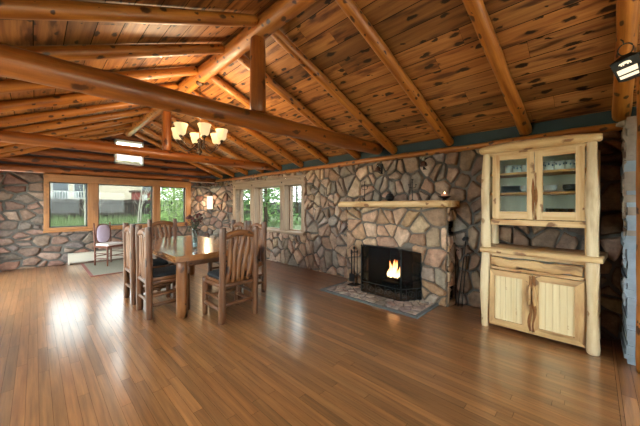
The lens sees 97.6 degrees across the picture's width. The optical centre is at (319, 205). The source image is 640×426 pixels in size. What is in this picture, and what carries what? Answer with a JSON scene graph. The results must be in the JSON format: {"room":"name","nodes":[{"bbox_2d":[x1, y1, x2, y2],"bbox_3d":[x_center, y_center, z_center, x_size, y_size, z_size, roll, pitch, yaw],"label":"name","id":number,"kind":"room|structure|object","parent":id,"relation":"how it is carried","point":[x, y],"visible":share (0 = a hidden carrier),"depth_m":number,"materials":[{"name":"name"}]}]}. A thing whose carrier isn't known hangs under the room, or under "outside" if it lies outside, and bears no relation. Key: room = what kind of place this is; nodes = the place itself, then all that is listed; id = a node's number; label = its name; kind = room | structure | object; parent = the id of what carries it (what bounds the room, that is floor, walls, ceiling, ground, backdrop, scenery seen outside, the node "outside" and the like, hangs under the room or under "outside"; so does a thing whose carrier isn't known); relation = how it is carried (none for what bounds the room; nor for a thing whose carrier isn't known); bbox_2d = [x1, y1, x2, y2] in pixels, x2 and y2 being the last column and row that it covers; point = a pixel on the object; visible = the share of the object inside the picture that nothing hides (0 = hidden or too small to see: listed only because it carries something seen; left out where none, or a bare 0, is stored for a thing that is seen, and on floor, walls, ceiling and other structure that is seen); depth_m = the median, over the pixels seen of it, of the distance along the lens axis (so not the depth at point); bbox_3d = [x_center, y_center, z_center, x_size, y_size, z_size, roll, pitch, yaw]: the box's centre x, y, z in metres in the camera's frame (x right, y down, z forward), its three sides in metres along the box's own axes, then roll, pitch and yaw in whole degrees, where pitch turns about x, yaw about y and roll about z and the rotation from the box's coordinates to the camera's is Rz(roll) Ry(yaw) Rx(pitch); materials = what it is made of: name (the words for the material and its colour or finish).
{"room":"dining room","nodes":[
{"label":"dining room","id":0,"kind":"room"},
{"bbox_2d":[0,134,215,270],"bbox_3d":[-5.085,-0.471,7.363,0.189,3.648,5.400,0,0,45],"label":"wall","id":1,"kind":"structure","parent":0,"point":[24,244],"depth_m":6.30,"materials":[{"name":"stone"}]},
{"bbox_2d":[68,249,122,264],"bbox_3d":[-4.950,1.226,7.339,0.146,0.247,2.464,0,0,45],"label":"baseboard heater","id":2,"kind":"object","parent":1,"relation":"attached to","point":[81,257],"visible":0.49,"depth_m":6.68,"materials":[{"name":"beige metal"}]},
{"bbox_2d":[43,174,191,232],"bbox_3d":[-5.064,-0.059,7.380,0.250,1.318,3.191,0,0,45],"label":"window","id":3,"kind":"structure","parent":1,"relation":"in","point":[72,203],"depth_m":7.11,"materials":[{"name":"brown wood"}]},
{"bbox_2d":[114,139,143,165],"bbox_3d":[-5.057,-1.397,7.412,0.189,0.621,0.634,0,0,45],"label":"window","id":4,"kind":"structure","parent":1,"relation":"in","point":[115,140],"depth_m":7.36,"materials":[{"name":"white"}]},
{"bbox_2d":[191,186,232,240],"bbox_3d":[-3.246,0.377,8.387,1.167,1.949,0.828,0,0,45],"label":"wall","id":5,"kind":"structure","parent":0,"point":[216,218],"depth_m":8.38,"materials":[{"name":"stone"}]},
{"bbox_2d":[207,196,212,208],"bbox_3d":[-3.289,-0.099,8.325,0.184,0.396,0.086,0,0,10],"label":"wall sconce","id":6,"kind":"object","parent":5,"relation":"attached to","point":[209,198],"visible":1,"depth_m":8.30,"materials":[{"name":"white glass"}]},
{"bbox_2d":[0,258,639,425],"bbox_3d":[-1.224,1.353,3.569,11.070,0.006,5.130,0,0,45],"label":"floor","id":7,"kind":"structure","parent":0,"point":[75,351],"depth_m":2.40,"materials":[{"name":"brown wood"}]},
{"bbox_2d":[81,259,122,276],"bbox_3d":[-4.497,1.344,6.393,1.701,0.010,1.330,0,0,45],"label":"area rug","id":8,"kind":"object","parent":7,"relation":"on","point":[116,266],"visible":0.52,"depth_m":6.10,"materials":[{"name":"beige fabric"}]},
{"bbox_2d":[93,222,122,265],"bbox_3d":[-4.871,0.863,6.467,0.442,0.951,0.448,0,0,13],"label":"chair","id":9,"kind":"object","parent":8,"relation":"on","point":[102,233],"visible":0.88,"depth_m":6.40,"materials":[{"name":"brown wood"}]},
{"bbox_2d":[123,223,170,304],"bbox_3d":[-2.563,0.800,4.145,0.528,1.101,0.517,0,0,45],"label":"chair","id":10,"kind":"object","parent":7,"relation":"on","point":[129,249],"visible":0.74,"depth_m":4.01,"materials":[{"name":"brown wood"}]},
{"bbox_2d":[153,258,167,265],"bbox_3d":[-2.537,0.841,4.169,0.408,0.060,0.417,0,0,44],"label":"cushion","id":11,"kind":"object","parent":10,"relation":"on","point":[156,262],"depth_m":4.13,"materials":[{"name":"black fabric"}]},
{"bbox_2d":[147,218,176,264],"bbox_3d":[-2.892,0.800,5.274,0.517,1.101,0.528,0,0,45],"label":"chair","id":12,"kind":"object","parent":7,"relation":"on","point":[164,223],"visible":0.25,"depth_m":5.42,"materials":[{"name":"brown wood"}]},
{"bbox_2d":[135,225,189,319],"bbox_3d":[-2.045,0.800,3.641,0.528,1.101,0.517,0,0,45],"label":"chair","id":13,"kind":"object","parent":7,"relation":"on","point":[145,272],"visible":0.84,"depth_m":3.46,"materials":[{"name":"brown wood"}]},
{"bbox_2d":[153,265,175,277],"bbox_3d":[-2.019,0.841,3.666,0.408,0.060,0.417,0,0,44],"label":"cushion","id":14,"kind":"object","parent":13,"relation":"on","point":[168,271],"depth_m":3.53,"materials":[{"name":"black fabric"}]},
{"bbox_2d":[152,235,258,318],"bbox_3d":[-2.107,0.970,4.457,2.323,0.760,1.130,0,0,45],"label":"dining table","id":15,"kind":"object","parent":7,"relation":"on","point":[180,251],"visible":0.53,"depth_m":3.63,"materials":[{"name":"brown wood"}]},
{"bbox_2d":[185,213,202,246],"bbox_3d":[-1.771,0.333,3.954,0.210,0.514,0.249,0,0,45],"label":"flower vase","id":16,"kind":"object","parent":15,"relation":"on","point":[189,216],"visible":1,"depth_m":3.92,"materials":[{"name":"teal glass"}]},
{"bbox_2d":[208,220,246,284],"bbox_3d":[-1.570,0.800,4.795,0.528,1.101,0.517,0,0,45],"label":"chair","id":17,"kind":"object","parent":7,"relation":"on","point":[234,224],"visible":0.14,"depth_m":4.89,"materials":[{"name":"brown wood"}]},
{"bbox_2d":[202,226,258,324],"bbox_3d":[-1.124,0.800,3.509,0.517,1.101,0.528,0,0,43],"label":"chair","id":18,"kind":"object","parent":7,"relation":"on","point":[235,275],"visible":1,"depth_m":3.36,"materials":[{"name":"brown wood"}]},
{"bbox_2d":[207,268,246,278],"bbox_3d":[-1.149,0.841,3.534,0.417,0.060,0.408,0,0,43],"label":"cushion","id":19,"kind":"object","parent":18,"relation":"on","point":[214,274],"depth_m":3.44,"materials":[{"name":"black fabric"}]},
{"bbox_2d":[226,221,266,297],"bbox_3d":[-1.190,0.800,4.421,0.528,1.101,0.517,0,0,45],"label":"chair","id":20,"kind":"object","parent":7,"relation":"on","point":[262,234],"visible":0.38,"depth_m":4.39,"materials":[{"name":"brown wood"}]},
{"bbox_2d":[320,281,438,318],"bbox_3d":[0.812,1.331,4.144,1.627,0.038,0.663,0,0,45],"label":"hearth","id":21,"kind":"object","parent":7,"relation":"on","point":[415,309],"visible":0.75,"depth_m":3.88,"materials":[{"name":"stone"}]},
{"bbox_2d":[347,246,359,285],"bbox_3d":[0.572,0.999,4.685,0.162,0.649,0.162,0,0,45],"label":"stand","id":22,"kind":"object","parent":21,"relation":"on","point":[354,251],"visible":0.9,"depth_m":4.68,"materials":[{"name":"black metal"}]},
{"bbox_2d":[349,250,353,281],"bbox_3d":[0.528,0.992,4.639,0.094,0.513,0.027,0,0,45],"label":"shovel","id":23,"kind":"object","parent":22,"relation":"hanging from","point":[351,276],"visible":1,"depth_m":4.63,"materials":[{"name":"black metal"}]},
{"bbox_2d":[357,250,357,279],"bbox_3d":[0.610,0.983,4.633,0.022,0.494,0.042,0,0,45],"label":"poker","id":24,"kind":"object","parent":22,"relation":"hanging from","point":[357,250],"visible":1,"depth_m":4.63,"materials":[{"name":"black metal"}]},
{"bbox_2d":[360,244,421,301],"bbox_3d":[0.973,0.958,4.207,1.016,0.736,0.295,0,0,45],"label":"fire screen","id":25,"kind":"object","parent":21,"relation":"on","point":[386,272],"visible":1,"depth_m":3.98,"materials":[{"name":"black metal"}]},
{"bbox_2d":[455,249,458,304],"bbox_3d":[1.859,0.969,3.816,0.046,0.758,0.063,0,0,45],"label":"poker","id":26,"kind":"object","parent":7,"relation":"on","point":[456,249],"visible":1,"depth_m":3.82,"materials":[{"name":"black metal"}]},
{"bbox_2d":[458,236,467,305],"bbox_3d":[1.925,0.877,3.765,0.132,0.942,0.081,0,0,31],"label":"poker","id":27,"kind":"object","parent":7,"relation":"on","point":[465,238],"visible":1,"depth_m":3.75,"materials":[{"name":"black metal"}]},
{"bbox_2d":[462,253,469,306],"bbox_3d":[1.944,0.989,3.743,0.103,0.718,0.032,0,0,11],"label":"poker","id":28,"kind":"object","parent":7,"relation":"on","point":[467,253],"visible":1,"depth_m":3.74,"materials":[{"name":"black metal"}]},
{"bbox_2d":[479,133,607,355],"bbox_3d":[2.314,0.333,2.982,1.063,2.035,0.596,0,0,45],"label":"hutch","id":29,"kind":"object","parent":7,"relation":"on","point":[547,292],"visible":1,"depth_m":2.82,"materials":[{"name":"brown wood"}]},
{"bbox_2d":[504,165,512,172],"bbox_3d":[2.107,-0.404,3.133,0.085,0.085,0.097,0,0,22],"label":"mug","id":30,"kind":"object","parent":29,"relation":"on","point":[507,169],"visible":0.87,"depth_m":3.09,"materials":[{"name":"white ceramic"}]},
{"bbox_2d":[513,165,521,172],"bbox_3d":[2.173,-0.404,3.079,0.101,0.085,0.099,0,0,-16],"label":"mug","id":31,"kind":"object","parent":29,"relation":"on","point":[516,168],"visible":0.8,"depth_m":3.05,"materials":[{"name":"white ceramic"}]},
{"bbox_2d":[521,164,526,171],"bbox_3d":[2.217,-0.402,3.010,0.085,0.080,0.097,0,0,37],"label":"mug","id":32,"kind":"object","parent":29,"relation":"on","point":[523,167],"visible":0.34,"depth_m":2.99,"materials":[{"name":"white ceramic"}]},
{"bbox_2d":[490,191,575,195],"bbox_3d":[2.351,-0.134,3.028,0.805,0.024,0.364,0,0,44],"label":"shelf","id":33,"kind":"object","parent":29,"relation":"attached to","point":[551,193],"depth_m":2.96,"materials":[{"name":"beige wood"}]},
{"bbox_2d":[490,167,585,177],"bbox_3d":[2.351,-0.350,3.028,0.805,0.024,0.364,0,0,44],"label":"shelf","id":34,"kind":"object","parent":29,"relation":"attached to","point":[571,172],"depth_m":3.00,"materials":[{"name":"beige wood"}]},
{"bbox_2d":[480,243,607,263],"bbox_3d":[2.304,0.482,2.972,1.063,0.049,0.567,0,0,44],"label":"countertop","id":35,"kind":"structure","parent":29,"relation":"on","point":[511,249],"depth_m":2.82,"materials":[{"name":"beige wood"}]},
{"bbox_2d":[543,161,553,169],"bbox_3d":[2.338,-0.407,2.862,0.101,0.090,0.100,0,0,16],"label":"mug","id":36,"kind":"object","parent":29,"relation":"on","point":[548,165],"visible":0.93,"depth_m":2.83,"materials":[{"name":"white ceramic"}]},
{"bbox_2d":[543,188,556,191],"bbox_3d":[2.371,-0.166,2.885,0.120,0.040,0.120,0,0,45],"label":"bowl","id":37,"kind":"object","parent":29,"relation":"on","point":[544,189],"visible":0.78,"depth_m":2.85,"materials":[{"name":"white ceramic"}]},
{"bbox_2d":[554,161,564,169],"bbox_3d":[2.398,-0.404,2.804,0.100,0.085,0.101,0,0,-21],"label":"mug","id":38,"kind":"object","parent":29,"relation":"on","point":[557,164],"visible":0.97,"depth_m":2.77,"materials":[{"name":"white ceramic"}]},
{"bbox_2d":[562,187,575,190],"bbox_3d":[2.463,-0.166,2.756,0.120,0.040,0.120,0,0,45],"label":"bowl","id":39,"kind":"object","parent":29,"relation":"on","point":[564,188],"visible":0.79,"depth_m":2.72,"materials":[{"name":"grey ceramic"}]},
{"bbox_2d":[565,160,575,168],"bbox_3d":[2.454,-0.404,2.745,0.101,0.085,0.100,0,0,-44],"label":"mug","id":40,"kind":"object","parent":29,"relation":"on","point":[569,164],"visible":0.88,"depth_m":2.71,"materials":[{"name":"white ceramic"}]},
{"bbox_2d":[0,0,639,174],"bbox_3d":[-1.273,-1.476,3.616,11.205,1.141,5.184,0,0,45],"label":"ceiling","id":41,"kind":"structure","parent":0,"point":[558,54],"depth_m":2.91,"materials":[{"name":"brown wood"}]},
{"bbox_2d":[347,207,456,306],"bbox_3d":[1.246,0.684,4.488,1.790,1.335,0.550,0,0,45],"label":"fireplace","id":42,"kind":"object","parent":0,"point":[423,230],"depth_m":3.99,"materials":[{"name":"stone"}]},
{"bbox_2d":[338,200,459,206],"bbox_3d":[1.117,-0.028,4.357,1.890,0.096,0.434,0,0,45],"label":"mantel","id":43,"kind":"object","parent":42,"relation":"attached to","point":[425,203],"visible":0.94,"depth_m":4.00,"materials":[{"name":"brown wood"}]},
{"bbox_2d":[361,181,367,200],"bbox_3d":[0.751,-0.244,4.713,0.107,0.335,0.088,0,0,-15],"label":"candlestick","id":44,"kind":"object","parent":43,"relation":"on","point":[364,189],"visible":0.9,"depth_m":4.71,"materials":[{"name":"black metal"}]},
{"bbox_2d":[385,192,394,200],"bbox_3d":[1.094,-0.149,4.376,0.139,0.146,0.140,0,0,45],"label":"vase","id":45,"kind":"object","parent":43,"relation":"on","point":[389,197],"visible":0.98,"depth_m":4.33,"materials":[{"name":"black ceramic"}]},
{"bbox_2d":[408,179,416,200],"bbox_3d":[1.358,-0.236,4.117,0.107,0.320,0.088,0,0,-15],"label":"candlestick","id":46,"kind":"object","parent":43,"relation":"on","point":[411,179],"visible":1,"depth_m":4.11,"materials":[{"name":"black metal"}]},
{"bbox_2d":[438,192,450,199],"bbox_3d":[1.687,-0.136,3.793,0.162,0.120,0.164,0,0,45],"label":"candle","id":47,"kind":"object","parent":43,"relation":"on","point":[444,196],"visible":0.94,"depth_m":3.76,"materials":[{"name":"black metal"}]},
{"bbox_2d":[438,196,450,199],"bbox_3d":[1.687,-0.105,3.793,0.162,0.057,0.164,0,0,44],"label":"bowl","id":48,"kind":"object","parent":47,"relation":"on","point":[443,197],"depth_m":3.75,"materials":[{"name":"black metal"}]},
{"bbox_2d":[449,221,452,234],"bbox_3d":[1.769,0.304,3.864,0.064,0.184,0.173,0,0,45],"label":"air vent","id":49,"kind":"object","parent":42,"relation":"in","point":[450,222],"visible":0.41,"depth_m":3.91,"materials":[{"name":"black metal"}]},
{"bbox_2d":[450,286,452,298],"bbox_3d":[1.769,1.188,3.864,0.064,0.184,0.173,0,0,45],"label":"air vent","id":50,"kind":"object","parent":42,"relation":"in","point":[451,287],"visible":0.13,"depth_m":3.90,"materials":[{"name":"black metal"}]},
{"bbox_2d":[215,131,622,340],"bbox_3d":[-0.053,0.297,5.772,9.382,2.112,0.095,0,0,45],"label":"wall","id":51,"kind":"structure","parent":0,"point":[458,175],"depth_m":3.92,"materials":[{"name":"stone"}]},
{"bbox_2d":[227,173,306,184],"bbox_3d":[-1.519,-0.679,7.266,3.578,0.086,0.085,0,0,45],"label":"trim","id":52,"kind":"structure","parent":51,"relation":"attached to","point":[295,175],"depth_m":6.92,"materials":[{"name":"brown wood"}]},
{"bbox_2d":[232,176,306,235],"bbox_3d":[-1.376,-0.002,7.219,3.172,1.278,0.324,0,0,45],"label":"window","id":53,"kind":"structure","parent":51,"relation":"in","point":[279,203],"depth_m":7.07,"materials":[{"name":"brown wood"}]},
{"bbox_2d":[375,164,382,173],"bbox_3d":[0.989,-0.623,4.687,0.122,0.176,0.174,0,0,45],"label":"wall lamp","id":54,"kind":"object","parent":51,"relation":"attached to","point":[377,169],"visible":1,"depth_m":4.69,"materials":[{"name":"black metal"}]},
{"bbox_2d":[215,123,622,181],"bbox_3d":[-0.022,-0.794,5.755,9.315,0.101,0.103,0,0,45],"label":"log","id":55,"kind":"object","parent":51,"relation":"on","point":[605,127],"visible":0.91,"depth_m":3.97,"materials":[{"name":"brown wood"}]},
{"bbox_2d":[134,132,222,178],"bbox_3d":[-3.938,-1.396,8.030,2.395,1.100,0.133,0,0,-42],"label":"rafter","id":56,"kind":"object","parent":55,"relation":"on","point":[139,135],"visible":0.64,"depth_m":7.84,"materials":[{"name":"brown wood"}]},
{"bbox_2d":[141,126,233,176],"bbox_3d":[-3.420,-1.398,7.522,2.395,1.102,0.134,0,0,-42],"label":"rafter","id":57,"kind":"object","parent":55,"relation":"on","point":[146,129],"visible":0.63,"depth_m":7.29,"materials":[{"name":"brown wood"}]},
{"bbox_2d":[150,120,247,175],"bbox_3d":[-2.881,-1.395,6.991,2.395,1.101,0.135,0,0,-42],"label":"rafter","id":58,"kind":"object","parent":55,"relation":"on","point":[154,122],"visible":0.47,"depth_m":6.94,"materials":[{"name":"brown wood"}]},
{"bbox_2d":[161,114,263,172],"bbox_3d":[-2.339,-1.395,6.460,2.396,1.102,0.133,0,0,-42],"label":"rafter","id":59,"kind":"object","parent":55,"relation":"on","point":[208,139],"visible":0.48,"depth_m":6.43,"materials":[{"name":"brown wood"}]},
{"bbox_2d":[191,116,281,170],"bbox_3d":[-1.802,-1.396,5.930,2.396,1.103,0.133,0,0,-42],"label":"rafter","id":60,"kind":"object","parent":55,"relation":"on","point":[229,136],"visible":0.64,"depth_m":6.06,"materials":[{"name":"brown wood"}]},
{"bbox_2d":[190,90,302,167],"bbox_3d":[-1.261,-1.393,5.401,2.397,1.096,0.135,0,0,-42],"label":"rafter","id":61,"kind":"object","parent":55,"relation":"on","point":[254,133],"visible":0.57,"depth_m":5.61,"materials":[{"name":"brown wood"}]},
{"bbox_2d":[210,75,328,163],"bbox_3d":[-0.722,-1.396,4.869,2.395,1.102,0.133,0,0,-42],"label":"rafter","id":62,"kind":"object","parent":55,"relation":"on","point":[216,80],"visible":0.56,"depth_m":4.41,"materials":[{"name":"brown wood"}]},
{"bbox_2d":[237,55,360,159],"bbox_3d":[-0.164,-1.393,4.323,2.396,1.103,0.136,0,0,-42],"label":"rafter","id":63,"kind":"object","parent":55,"relation":"on","point":[297,105],"visible":0.62,"depth_m":4.08,"materials":[{"name":"brown wood"}]},
{"bbox_2d":[271,29,396,153],"bbox_3d":[0.354,-1.392,3.812,2.393,1.102,0.137,0,0,-42],"label":"rafter","id":64,"kind":"object","parent":55,"relation":"on","point":[278,36],"visible":0.88,"depth_m":3.57,"materials":[{"name":"brown wood"}]},
{"bbox_2d":[335,0,453,145],"bbox_3d":[0.980,-1.395,3.196,2.395,1.100,0.134,0,0,-42],"label":"rafter","id":65,"kind":"object","parent":55,"relation":"on","point":[350,8],"visible":1,"depth_m":2.96,"materials":[{"name":"brown wood"}]},
{"bbox_2d":[462,0,531,135],"bbox_3d":[1.608,-1.391,2.581,2.395,1.103,0.136,0,0,-42],"label":"rafter","id":66,"kind":"object","parent":55,"relation":"on","point":[476,10],"visible":1,"depth_m":2.58,"materials":[{"name":"brown wood"}]},
{"bbox_2d":[611,0,639,121],"bbox_3d":[2.198,-1.392,2.002,2.392,1.100,0.139,0,0,-44],"label":"rafter","id":67,"kind":"object","parent":55,"relation":"on","point":[627,11],"visible":0.8,"depth_m":2.17,"materials":[{"name":"brown wood"}]},
{"bbox_2d":[609,39,639,81],"bbox_3d":[2.302,-1.089,2.085,0.177,0.315,0.165,0,0,-22],"label":"lantern","id":68,"kind":"object","parent":67,"relation":"hanging from","point":[625,68],"visible":1,"depth_m":2.06,"materials":[{"name":"grey metal"}]},
{"bbox_2d":[420,158,427,169],"bbox_3d":[1.543,-0.630,4.142,0.122,0.176,0.174,0,0,45],"label":"wall lamp","id":69,"kind":"object","parent":51,"relation":"attached to","point":[423,163],"visible":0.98,"depth_m":4.11,"materials":[{"name":"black metal"}]},
{"bbox_2d":[216,105,636,181],"bbox_3d":[-0.003,-0.877,5.833,9.423,0.270,0.081,0,0,45],"label":"trim","id":70,"kind":"structure","parent":51,"relation":"attached to","point":[600,118],"depth_m":3.68,"materials":[{"name":"teal paint"}]},
{"bbox_2d":[616,116,636,365],"bbox_3d":[2.959,0.266,2.467,0.480,2.168,0.613,0,0,45],"label":"wall","id":71,"kind":"structure","parent":0,"point":[629,131],"depth_m":2.38,"materials":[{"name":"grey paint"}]},
{"bbox_2d":[635,76,639,372],"bbox_3d":[2.616,0.051,2.247,0.112,2.599,0.119,0,0,45],"label":"trim","id":72,"kind":"structure","parent":71,"relation":"attached to","point":[637,345],"depth_m":2.26,"materials":[{"name":"brown wood"}]},
{"bbox_3d":[-3.622,0.297,2.574,8.775,2.110,0.099,0,0,45],"label":"wall","id":73,"kind":"structure","parent":0,"visible":0},
{"bbox_3d":[-3.390,-0.795,2.329,9.315,0.099,0.101,0,0,45],"label":"log","id":74,"kind":"object","parent":73,"relation":"on","visible":0},
{"bbox_2d":[0,129,124,158],"bbox_3d":[-5.779,-1.396,6.251,0.132,1.096,2.390,0,0,45],"label":"rafter","id":75,"kind":"object","parent":74,"relation":"on","point":[108,134],"visible":0.52,"depth_m":6.01,"materials":[{"name":"brown wood"}]},
{"bbox_2d":[0,123,131,152],"bbox_3d":[-5.260,-1.396,5.741,0.126,1.098,2.392,0,0,45],"label":"rafter","id":76,"kind":"object","parent":74,"relation":"on","point":[12,147],"visible":0.72,"depth_m":5.89,"materials":[{"name":"brown wood"}]},
{"bbox_2d":[0,101,139,127],"bbox_3d":[-3.642,-1.397,4.150,0.126,1.100,2.390,0,0,45],"label":"rafter","id":77,"kind":"object","parent":74,"relation":"on","point":[13,120],"visible":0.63,"depth_m":4.01,"materials":[{"name":"brown wood"}]},
{"bbox_2d":[0,116,140,145],"bbox_3d":[-4.722,-1.396,5.210,0.130,1.095,2.390,0,0,45],"label":"rafter","id":78,"kind":"object","parent":74,"relation":"on","point":[91,126],"visible":0.84,"depth_m":5.38,"materials":[{"name":"brown wood"}]},
{"bbox_2d":[0,107,150,132],"bbox_3d":[-4.182,-1.395,4.681,0.130,1.098,2.389,0,0,45],"label":"rafter","id":79,"kind":"object","parent":74,"relation":"on","point":[37,127],"visible":0.95,"depth_m":4.71,"materials":[{"name":"brown wood"}]},
{"bbox_2d":[0,83,177,112],"bbox_3d":[-3.103,-1.398,3.621,0.127,1.100,2.392,0,0,45],"label":"rafter","id":80,"kind":"object","parent":74,"relation":"on","point":[74,98],"visible":0.62,"depth_m":3.39,"materials":[{"name":"brown wood"}]},
{"bbox_2d":[0,66,197,93],"bbox_3d":[-2.565,-1.397,3.091,0.127,1.095,2.392,0,0,45],"label":"rafter","id":81,"kind":"object","parent":74,"relation":"on","point":[6,85],"visible":0.62,"depth_m":3.37,"materials":[{"name":"brown wood"}]},
{"bbox_2d":[14,44,223,60],"bbox_3d":[-2.006,-1.396,2.543,0.127,1.097,2.391,0,0,45],"label":"rafter","id":82,"kind":"object","parent":74,"relation":"on","point":[97,51],"visible":0.9,"depth_m":2.63,"materials":[{"name":"brown wood"}]},
{"bbox_2d":[0,0,257,26],"bbox_3d":[-1.485,-1.394,2.031,0.128,1.097,2.389,0,0,45],"label":"rafter","id":83,"kind":"object","parent":74,"relation":"on","point":[50,10],"visible":1,"depth_m":2.00,"materials":[{"name":"brown wood"}]},
{"bbox_2d":[0,130,275,170],"bbox_3d":[-2.827,-0.931,5.078,0.177,0.178,4.901,0,0,45],"label":"tie beam","id":84,"kind":"structure","parent":74,"relation":"on","point":[5,136],"depth_m":4.55,"materials":[{"name":"brown wood"}]},
{"bbox_2d":[162,110,171,150],"bbox_3d":[-2.795,-1.407,5.111,0.153,0.817,0.154,0,0,45],"label":"post","id":85,"kind":"object","parent":84,"relation":"on","point":[166,115],"visible":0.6,"depth_m":5.05,"materials":[{"name":"brown wood"}]},
{"bbox_2d":[0,43,382,154],"bbox_3d":[-0.713,-0.920,2.982,0.203,0.262,4.875,0,0,45],"label":"tie beam","id":86,"kind":"structure","parent":74,"relation":"on","point":[17,63],"depth_m":2.22,"materials":[{"name":"brown wood"}]},
{"bbox_2d":[250,35,265,112],"bbox_3d":[-0.670,-1.407,3.025,0.169,0.817,0.170,0,0,45],"label":"post","id":87,"kind":"object","parent":86,"relation":"on","point":[257,43],"visible":0.87,"depth_m":2.96,"materials":[{"name":"brown wood"}]},
{"bbox_3d":[2.035,-0.405,0.414,2.268,3.510,5.198,0,0,45],"label":"wall","id":88,"kind":"structure","parent":0,"visible":0},
{"bbox_2d":[124,0,317,136],"bbox_3d":[-1.128,-1.890,3.475,10.800,0.211,0.208,0,0,45],"label":"ridge beam","id":89,"kind":"structure","parent":88,"relation":"attached to","point":[280,12],"depth_m":3.21,"materials":[{"name":"brown wood"}]},
{"bbox_2d":[171,81,227,154],"bbox_3d":[-1.754,-1.274,4.090,0.788,1.069,0.770,0,0,45],"label":"chandelier","id":90,"kind":"object","parent":89,"relation":"hanging from","point":[180,128],"visible":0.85,"depth_m":4.05,"materials":[{"name":"beige glass"}]},
{"label":"outside","id":91,"kind":"structure","parent":0,"visible":0},
{"label":"ground","id":92,"kind":"structure","parent":91,"visible":0},
{"bbox_2d":[117,154,139,163],"bbox_3d":[-32.574,-3.483,35.228,13.500,9.774,19.710,0,0,45],"label":"house","id":93,"kind":"structure","parent":92,"relation":"on","point":[120,158],"depth_m":35.61,"materials":[{"name":"beige"}]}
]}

